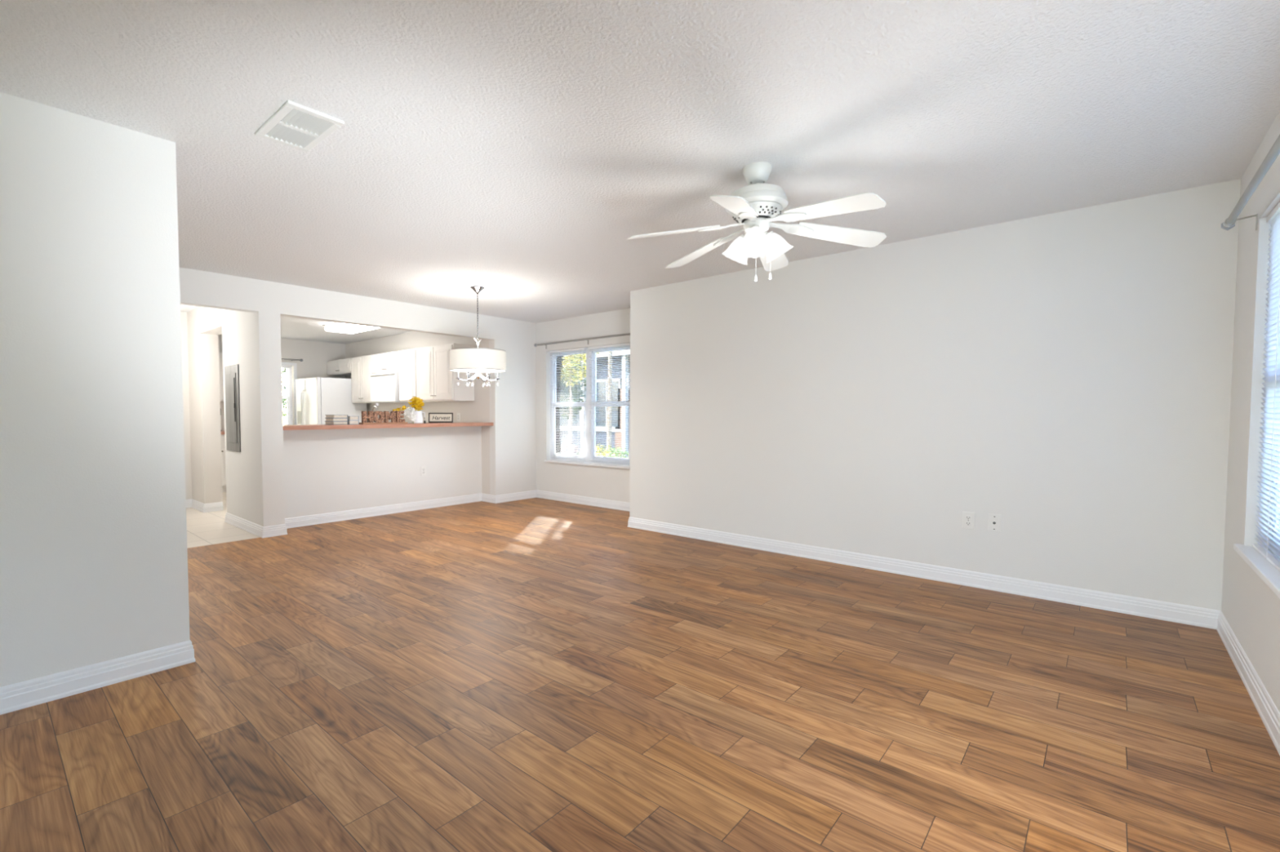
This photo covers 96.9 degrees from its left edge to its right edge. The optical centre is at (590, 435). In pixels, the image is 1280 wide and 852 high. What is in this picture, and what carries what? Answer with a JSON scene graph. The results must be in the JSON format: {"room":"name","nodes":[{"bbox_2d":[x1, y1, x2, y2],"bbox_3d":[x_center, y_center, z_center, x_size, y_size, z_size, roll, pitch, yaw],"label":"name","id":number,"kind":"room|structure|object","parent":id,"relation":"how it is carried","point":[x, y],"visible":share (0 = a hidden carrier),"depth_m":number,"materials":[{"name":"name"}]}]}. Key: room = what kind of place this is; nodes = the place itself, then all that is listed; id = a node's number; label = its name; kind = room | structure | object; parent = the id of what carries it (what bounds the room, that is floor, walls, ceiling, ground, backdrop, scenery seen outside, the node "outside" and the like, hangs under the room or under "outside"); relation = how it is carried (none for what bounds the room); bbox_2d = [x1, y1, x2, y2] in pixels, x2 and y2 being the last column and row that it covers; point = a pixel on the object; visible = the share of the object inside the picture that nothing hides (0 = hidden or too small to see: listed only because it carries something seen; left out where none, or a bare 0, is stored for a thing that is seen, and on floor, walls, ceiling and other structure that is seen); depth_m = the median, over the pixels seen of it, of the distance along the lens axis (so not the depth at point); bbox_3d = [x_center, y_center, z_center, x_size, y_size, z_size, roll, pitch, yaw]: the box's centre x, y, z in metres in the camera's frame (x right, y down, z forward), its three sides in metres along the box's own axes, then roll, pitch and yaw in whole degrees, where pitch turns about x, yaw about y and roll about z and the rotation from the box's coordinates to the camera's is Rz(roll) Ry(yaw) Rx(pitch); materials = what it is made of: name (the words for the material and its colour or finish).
{"room":"empty living room","nodes":[
{"label":"empty living room","id":0,"kind":"room"},
{"bbox_2d":[0,92,190,687],"bbox_3d":[-4.493,-0.101,1.850,2.706,2.440,4.674,2,3,42],"label":"wall","id":1,"kind":"structure","parent":0,"point":[94,552],"depth_m":2.41,"materials":[{"name":"white paint"}]},
{"bbox_2d":[0,493,481,715],"bbox_3d":[-3.585,0.992,3.742,3.888,0.105,8.626,2,3,42],"label":"baseboard","id":2,"kind":"structure","parent":1,"relation":"attached to","point":[20,695],"depth_m":2.57,"materials":[{"name":"white wood"}]},
{"bbox_2d":[180,311,192,499],"bbox_3d":[-5.375,-0.300,6.801,0.120,2.440,0.900,2,3,42],"label":"wall","id":3,"kind":"structure","parent":0,"point":[183,315],"depth_m":7.07,"materials":[{"name":"white paint"}]},
{"bbox_2d":[186,306,222,503],"bbox_3d":[-5.089,-0.319,7.277,3.200,2.440,0.190,2,3,42],"label":"wall","id":4,"kind":"structure","parent":0,"point":[204,323],"depth_m":6.81,"materials":[{"name":"white paint"}]},
{"bbox_2d":[186,498,223,512],"bbox_3d":[-4.359,0.899,6.048,2.460,0.105,1.090,2,3,42],"label":"baseboard","id":5,"kind":"structure","parent":4,"relation":"attached to","point":[211,507],"depth_m":6.87,"materials":[{"name":"white wood"}]},
{"bbox_2d":[218,333,346,431],"bbox_3d":[-5.395,-0.404,9.401,0.120,2.440,2.916,2,3,42],"label":"wall","id":6,"kind":"structure","parent":0,"point":[315,355],"depth_m":9.81,"materials":[{"name":"white paint"}]},
{"bbox_2d":[218,352,223,402],"bbox_3d":[-5.832,-0.883,8.552,0.352,0.745,0.719,2,3,42],"label":"upper cabinet","id":7,"kind":"object","parent":6,"relation":"attached to","point":[220,354],"visible":0.02,"depth_m":8.56,"materials":[{"name":"white paint"}]},
{"bbox_2d":[281,362,297,425],"bbox_3d":[-5.403,-0.642,9.372,0.165,1.162,0.985,2,3,42],"label":"window","id":8,"kind":"structure","parent":6,"relation":"in","point":[288,397],"depth_m":9.67,"materials":[{"name":"white plastic"}]},
{"bbox_2d":[281,365,293,417],"bbox_3d":[-5.379,-0.628,9.350,0.028,1.084,0.845,2,3,42],"label":"window blind","id":9,"kind":"object","parent":8,"relation":"attached to","point":[282,366],"visible":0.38,"depth_m":9.58,"materials":[{"name":"white plastic"}]},
{"bbox_2d":[281,358,302,361],"bbox_3d":[-5.332,-1.265,9.267,0.105,0.052,1.155,2,3,42],"label":"curtain rod","id":10,"kind":"object","parent":6,"relation":"attached to","point":[300,360],"visible":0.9,"depth_m":9.55,"materials":[{"name":"grey metal"}]},
{"bbox_2d":[179,267,536,495],"bbox_3d":[-2.292,-0.282,6.351,0.120,2.440,4.394,2,3,42],"label":"wall","id":11,"kind":"structure","parent":0,"point":[513,402],"depth_m":7.04,"materials":[{"name":"white paint"}]},
{"bbox_2d":[283,426,481,518],"bbox_3d":[-2.388,0.413,6.719,0.120,1.022,2.586,2,3,42],"label":"wall","id":12,"kind":"structure","parent":0,"point":[326,471],"depth_m":6.52,"materials":[{"name":"white paint"}]},
{"bbox_2d":[282,422,493,430],"bbox_3d":[-2.328,-0.115,6.643,0.482,0.043,2.586,2,3,42],"label":"countertop","id":13,"kind":"structure","parent":12,"relation":"on","point":[300,427],"depth_m":6.27,"materials":[{"name":"wood"}]},
{"bbox_2d":[324,421,348,425],"bbox_3d":[-2.772,-0.134,6.164,0.215,0.036,0.168,2,3,42],"label":"book","id":14,"kind":"object","parent":13,"relation":"on","point":[331,423],"visible":0.98,"depth_m":6.10,"materials":[{"name":"grey paper"}]},
{"bbox_2d":[324,417,347,421],"bbox_3d":[-2.770,-0.170,6.165,0.213,0.035,0.166,2,3,42],"label":"book","id":15,"kind":"object","parent":14,"relation":"on","point":[326,419],"visible":0.96,"depth_m":6.10,"materials":[{"name":"grey paper"}]},
{"bbox_2d":[324,414,347,417],"bbox_3d":[-2.768,-0.205,6.159,0.200,0.035,0.156,2,3,40],"label":"book","id":16,"kind":"object","parent":15,"relation":"on","point":[326,415],"visible":0.96,"depth_m":6.10,"materials":[{"name":"grey paper"}]},
{"bbox_2d":[347,420,359,424],"bbox_3d":[-2.665,-0.144,6.281,0.170,0.046,0.110,2,3,42],"label":"book","id":17,"kind":"object","parent":13,"relation":"on","point":[350,422],"visible":0.71,"depth_m":6.23,"materials":[{"name":"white paper"}]},
{"bbox_2d":[347,416,359,420],"bbox_3d":[-2.662,-0.191,6.276,0.160,0.048,0.106,2,3,40],"label":"book","id":18,"kind":"object","parent":17,"relation":"on","point":[349,418],"visible":0.79,"depth_m":6.23,"materials":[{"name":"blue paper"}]},
{"bbox_2d":[359,411,407,424],"bbox_3d":[-2.367,-0.203,6.472,0.100,0.148,0.543,2,3,42],"label":"home sign","id":19,"kind":"object","parent":13,"relation":"on","point":[395,417],"visible":0.97,"depth_m":6.44,"materials":[{"name":"brown wood"}]},
{"bbox_2d":[403,406,416,423],"bbox_3d":[-2.117,-0.236,6.637,0.106,0.202,0.158,2,3,42],"label":"blossom","id":20,"kind":"object","parent":13,"relation":"on","point":[410,412],"visible":1,"depth_m":6.63,"materials":[{"name":"white plant"}]},
{"bbox_2d":[411,411,425,423],"bbox_3d":[-2.075,-0.217,6.804,0.152,0.150,0.132,0,2,-11],"label":"pitcher","id":21,"kind":"object","parent":13,"relation":"on","point":[419,416],"visible":0.76,"depth_m":6.76,"materials":[{"name":"white ceramic"}]},
{"bbox_2d":[392,396,424,411],"bbox_3d":[-2.164,-0.320,6.712,0.165,0.304,0.398,2,3,42],"label":"flower bouquet","id":22,"kind":"object","parent":21,"relation":"in","point":[418,402],"visible":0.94,"depth_m":6.75,"materials":[{"name":"yellow plant"}]},
{"bbox_2d":[428,413,453,422],"bbox_3d":[-1.894,-0.221,7.150,0.300,0.128,0.059,0,2,-10],"label":"framed sign","id":23,"kind":"object","parent":13,"relation":"on","point":[433,417],"visible":1,"depth_m":7.14,"materials":[{"name":"grey"}]},
{"bbox_2d":[420,466,426,475],"bbox_3d":[-2.062,0.439,6.981,0.009,0.116,0.072,2,3,42],"label":"wall outlet","id":24,"kind":"object","parent":12,"relation":"attached to","point":[423,468],"visible":1,"depth_m":6.98,"materials":[{"name":"white plastic"}]},
{"bbox_2d":[345,331,489,494],"bbox_3d":[-2.853,-0.387,8.959,4.230,2.440,0.140,2,3,42],"label":"wall","id":25,"kind":"structure","parent":0,"point":[477,410],"depth_m":8.21,"materials":[{"name":"white paint"}]},
{"bbox_2d":[326,357,351,376],"bbox_3d":[-4.235,-1.185,9.845,0.948,0.245,0.369,2,3,42],"label":"upper cabinet","id":26,"kind":"object","parent":25,"relation":"attached to","point":[341,366],"visible":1,"depth_m":9.73,"materials":[{"name":"white paint"}]},
{"bbox_2d":[351,355,391,403],"bbox_3d":[-3.608,-0.908,9.283,0.740,0.753,0.369,2,3,42],"label":"upper cabinet","id":27,"kind":"object","parent":25,"relation":"attached to","point":[362,371],"visible":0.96,"depth_m":9.16,"materials":[{"name":"white paint"}]},
{"bbox_2d":[372,351,399,373],"bbox_3d":[-3.034,-1.111,8.750,0.805,0.305,0.369,2,3,42],"label":"upper cabinet","id":28,"kind":"object","parent":25,"relation":"attached to","point":[385,362],"visible":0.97,"depth_m":8.61,"materials":[{"name":"white paint"}]},
{"bbox_2d":[369,372,403,403],"bbox_3d":[-3.056,-0.733,8.742,0.765,0.445,0.432,2,3,42],"label":"microwave","id":29,"kind":"object","parent":28,"relation":"attached to","point":[384,387],"visible":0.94,"depth_m":8.55,"materials":[{"name":"white"}]},
{"bbox_2d":[398,348,431,402],"bbox_3d":[-2.555,-0.870,8.321,0.485,0.753,0.369,2,3,42],"label":"upper cabinet","id":30,"kind":"object","parent":25,"relation":"attached to","point":[407,358],"visible":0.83,"depth_m":8.19,"materials":[{"name":"white paint"}]},
{"bbox_2d":[416,342,474,401],"bbox_3d":[-2.038,-0.851,7.849,0.905,0.753,0.369,2,3,42],"label":"upper cabinet","id":31,"kind":"object","parent":25,"relation":"attached to","point":[435,381],"visible":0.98,"depth_m":7.64,"materials":[{"name":"white paint"}]},
{"bbox_2d":[457,413,460,421],"bbox_3d":[-1.859,-0.256,7.954,0.072,0.116,0.009,2,3,42],"label":"wall outlet","id":32,"kind":"object","parent":25,"relation":"attached to","point":[458,414],"visible":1,"depth_m":7.95,"materials":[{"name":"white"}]},
{"bbox_2d":[535,308,630,502],"bbox_3d":[0.073,-0.318,7.260,2.384,2.440,0.140,2,3,42],"label":"wall","id":33,"kind":"structure","parent":0,"point":[593,482],"depth_m":7.45,"materials":[{"name":"white paint"}]},
{"bbox_2d":[533,333,630,349],"bbox_3d":[-0.105,-1.199,7.220,1.752,0.077,0.106,2,3,42],"label":"curtain rod","id":34,"kind":"object","parent":33,"relation":"attached to","point":[627,334],"visible":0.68,"depth_m":7.18,"materials":[{"name":"grey metal"}]},
{"bbox_2d":[543,345,630,469],"bbox_3d":[-0.033,-0.375,7.334,1.505,1.522,0.170,2,3,42],"label":"window","id":35,"kind":"structure","parent":33,"relation":"in","point":[589,445],"depth_m":7.37,"materials":[{"name":"white plastic"}]},
{"bbox_2d":[549,347,586,462],"bbox_3d":[-0.321,-0.396,7.553,0.663,1.494,0.052,2,3,42],"label":"window blind","id":36,"kind":"object","parent":35,"relation":"attached to","point":[580,348],"visible":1,"depth_m":7.56,"materials":[{"name":"white plastic"}]},
{"bbox_2d":[587,342,630,466],"bbox_3d":[0.228,-0.377,7.069,0.682,1.494,0.028,2,3,42],"label":"window blind","id":37,"kind":"object","parent":35,"relation":"attached to","point":[625,344],"visible":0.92,"depth_m":7.04,"materials":[{"name":"white plastic"}]},
{"bbox_2d":[0,492,1279,851],"bbox_3d":[-3.148,1.090,3.858,10.990,0.100,9.580,2,3,42],"label":"floor","id":38,"kind":"structure","parent":0,"point":[533,674],"depth_m":2.24,"materials":[{"name":"brown wood"}]},
{"bbox_2d":[221,435,226,492],"bbox_3d":[-5.703,0.417,8.540,0.628,0.868,0.799,2,3,42],"label":"base cabinet","id":39,"kind":"object","parent":38,"relation":"on","point":[223,438],"visible":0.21,"depth_m":8.39,"materials":[{"name":"white paint"}]},
{"bbox_2d":[221,280,284,526],"bbox_3d":[-3.483,-0.260,5.811,1.150,2.440,0.190,2,3,42],"label":"wall pier","id":40,"kind":"object","parent":38,"relation":"on","point":[255,475],"visible":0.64,"depth_m":5.47,"materials":[{"name":"white paint"}]},
{"bbox_2d":[224,364,240,452],"bbox_3d":[-3.748,-0.281,5.905,0.440,0.895,0.028,2,3,42],"label":"electrical panel","id":41,"kind":"object","parent":40,"relation":"attached to","point":[231,372],"visible":1,"depth_m":5.87,"materials":[{"name":"grey metal"}]},
{"bbox_2d":[295,377,366,425],"bbox_3d":[-4.447,-0.075,9.645,0.900,1.762,0.875,2,3,42],"label":"refrigerator","id":42,"kind":"object","parent":38,"relation":"on","point":[316,397],"visible":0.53,"depth_m":9.28,"materials":[{"name":"white metal"}]},
{"bbox_3d":[-2.732,0.483,6.890,0.611,0.868,1.950,2,3,42],"label":"cabinet","id":43,"kind":"object","parent":38,"relation":"on","visible":0},
{"bbox_3d":[-2.734,0.031,6.874,0.619,0.037,1.990,2,3,42],"label":"countertop","id":44,"kind":"structure","parent":43,"relation":"on","visible":0},
{"bbox_2d":[371,403,378,412],"bbox_3d":[-2.608,-0.190,6.851,0.151,0.407,0.056,2,3,42],"label":"kitchen faucet","id":45,"kind":"object","parent":44,"relation":"on","point":[376,404],"visible":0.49,"depth_m":6.82,"materials":[{"name":"silver metal"}]},
{"bbox_2d":[0,0,1279,343],"bbox_3d":[-3.151,-1.458,3.745,11.000,0.120,9.600,2,3,42],"label":"ceiling","id":46,"kind":"structure","parent":0,"point":[515,150],"depth_m":2.39,"materials":[{"name":"white paint"}]},
{"bbox_2d":[254,100,344,152],"bbox_3d":[-1.276,-1.339,2.472,0.395,0.015,0.226,2,3,42],"label":"ceiling vent","id":47,"kind":"object","parent":46,"relation":"in","point":[294,125],"visible":1,"depth_m":2.45,"materials":[{"name":"white metal"}]},
{"bbox_2d":[322,322,379,333],"bbox_3d":[-3.351,-1.524,7.945,0.900,0.085,0.450,2,3,42],"label":"ceiling light","id":48,"kind":"object","parent":46,"relation":"attached to","point":[335,326],"visible":0.56,"depth_m":7.89,"materials":[{"name":"white plastic"}]},
{"bbox_2d":[449,285,506,386],"bbox_3d":[-1.128,-0.981,5.653,0.554,0.986,0.554,2,3,42],"label":"chandelier","id":49,"kind":"object","parent":46,"relation":"hanging from","point":[477,360],"visible":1,"depth_m":5.46,"materials":[{"name":"white fabric"}]},
{"bbox_2d":[453,368,501,371],"bbox_3d":[-1.128,-0.660,5.665,0.540,0.003,0.540,2,3,42],"label":"diffuser","id":50,"kind":"object","parent":49,"relation":"attached to","point":[455,370],"depth_m":5.73,"materials":[{"name":"white plastic"}]},
{"bbox_2d":[627,161,886,281],"bbox_3d":[0.848,-1.077,2.893,1.288,0.573,1.290,2,3,42],"label":"ceiling fan","id":51,"kind":"object","parent":46,"relation":"hanging from","point":[754,206],"visible":1,"depth_m":2.83,"materials":[{"name":"white plastic"}]},
{"bbox_2d":[629,178,1240,610],"bbox_3d":[2.271,-0.217,4.738,4.266,2.440,0.854,2,3,42],"label":"wall","id":52,"kind":"structure","parent":0,"point":[1065,377],"depth_m":3.84,"materials":[{"name":"white paint"}]},
{"bbox_2d":[481,489,1220,629],"bbox_3d":[1.235,0.915,5.641,6.710,0.105,0.754,2,3,42],"label":"baseboard","id":53,"kind":"structure","parent":52,"relation":"attached to","point":[1148,608],"depth_m":4.05,"materials":[{"name":"white wood"}]},
{"bbox_2d":[961,511,974,529],"bbox_3d":[2.596,0.586,3.888,0.072,0.116,0.009,2,3,42],"label":"wall outlet","id":54,"kind":"object","parent":52,"relation":"attached to","point":[968,518],"visible":1,"depth_m":3.88,"materials":[{"name":"white plastic"}]},
{"bbox_2d":[965,521,971,525],"bbox_3d":[2.594,0.606,3.887,0.033,0.027,0.004,2,3,42],"label":"receptacle","id":55,"kind":"object","parent":54,"relation":"attached to","point":[967,523],"depth_m":3.88,"materials":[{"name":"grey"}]},
{"bbox_2d":[965,515,971,519],"bbox_3d":[2.594,0.566,3.885,0.033,0.027,0.004,2,3,42],"label":"receptacle","id":56,"kind":"object","parent":54,"relation":"attached to","point":[967,517],"depth_m":3.88,"materials":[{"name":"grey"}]},
{"bbox_2d":[987,513,1001,532],"bbox_3d":[2.702,0.587,3.786,0.072,0.116,0.017,2,3,42],"label":"cable jack","id":57,"kind":"object","parent":52,"relation":"attached to","point":[993,520],"visible":1,"depth_m":3.79,"materials":[{"name":"white plastic"}]},
{"bbox_2d":[1221,111,1279,712],"bbox_3d":[0.584,-0.019,-0.192,0.140,2.440,8.706,2,3,42],"label":"wall","id":58,"kind":"structure","parent":0,"point":[1249,606],"depth_m":2.64,"materials":[{"name":"white paint"}]},
{"bbox_2d":[1216,610,1279,755],"bbox_3d":[0.560,1.144,-0.056,0.016,0.105,8.606,2,3,42],"label":"baseboard","id":59,"kind":"structure","parent":58,"relation":"attached to","point":[1264,705],"depth_m":2.38,"materials":[{"name":"white wood"}]},
{"bbox_2d":[1220,134,1279,231],"bbox_3d":[2.367,-0.965,1.915,0.120,0.075,2.076,2,3,42],"label":"curtain rod","id":60,"kind":"object","parent":58,"relation":"attached to","point":[1229,223],"visible":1,"depth_m":2.19,"materials":[{"name":"grey metal"}]},
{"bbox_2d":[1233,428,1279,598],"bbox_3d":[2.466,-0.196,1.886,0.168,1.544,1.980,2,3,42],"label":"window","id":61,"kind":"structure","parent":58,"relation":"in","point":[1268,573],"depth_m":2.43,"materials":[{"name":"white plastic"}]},
{"bbox_2d":[1252,201,1279,571],"bbox_3d":[2.451,-0.210,1.898,0.028,1.513,1.900,2,3,42],"label":"window blind","id":62,"kind":"object","parent":61,"relation":"attached to","point":[1271,399],"visible":1,"depth_m":2.47,"materials":[{"name":"white plastic"}]},
{"label":"outside","id":63,"kind":"structure","parent":0,"visible":0},
{"bbox_3d":[-0.956,0.616,21.234,90.000,0.150,90.000,2,3,42],"label":"ground","id":64,"kind":"structure","parent":63,"visible":0},
{"bbox_2d":[281,368,287,415],"bbox_3d":[-7.455,-0.555,11.104,1.699,3.053,3.253,2,3,42],"label":"tree","id":65,"kind":"object","parent":64,"relation":"on","point":[284,369],"visible":0.02,"depth_m":11.87,"materials":[{"name":"green plant"}]},
{"bbox_2d":[563,355,586,453],"bbox_3d":[-0.586,-1.025,15.535,1.113,3.631,1.115,2,3,42],"label":"tree","id":66,"kind":"object","parent":64,"relation":"on","point":[566,397],"visible":0.19,"depth_m":15.43,"materials":[{"name":"green plant"}]},
{"bbox_2d":[563,349,630,457],"bbox_3d":[0.249,-1.486,18.759,13.800,4.250,3.100,2,3,42],"label":"neighbouring house","id":67,"kind":"structure","parent":64,"relation":"on","point":[578,422],"depth_m":17.07,"materials":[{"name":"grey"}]},
{"bbox_2d":[606,351,612,455],"bbox_3d":[0.455,-2.934,14.490,3.213,7.528,3.246,2,3,42],"label":"tree","id":68,"kind":"object","parent":64,"relation":"on","point":[609,391],"visible":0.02,"depth_m":14.56,"materials":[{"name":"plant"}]},
{"bbox_3d":[-1.613,0.863,13.846,10.000,0.070,3.600,2,3,42],"label":"mulch bed","id":69,"kind":"object","parent":64,"relation":"on","visible":0},
{"bbox_2d":[564,443,584,455],"bbox_3d":[-0.548,0.557,13.945,0.936,0.734,0.902,2,3,42],"label":"shrub","id":70,"kind":"object","parent":69,"relation":"on","point":[573,446],"visible":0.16,"depth_m":13.88,"materials":[{"name":"green plant"}]},
{"bbox_2d":[564,352,599,454],"bbox_3d":[-0.479,-0.875,13.005,1.594,3.534,1.273,2,3,42],"label":"tree","id":71,"kind":"object","parent":69,"relation":"on","point":[566,374],"visible":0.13,"depth_m":13.02,"materials":[{"name":"green plant"}]},
{"bbox_2d":[582,443,613,457],"bbox_3d":[0.231,0.562,13.252,0.949,0.759,0.945,2,3,42],"label":"shrub","id":72,"kind":"object","parent":69,"relation":"on","point":[598,448],"visible":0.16,"depth_m":13.16,"materials":[{"name":"green plant"}]},
{"bbox_2d":[600,446,628,458],"bbox_3d":[0.571,0.591,11.840,0.856,0.717,0.853,2,3,42],"label":"shrub","id":73,"kind":"object","parent":69,"relation":"on","point":[619,449],"visible":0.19,"depth_m":11.80,"materials":[{"name":"green plant"}]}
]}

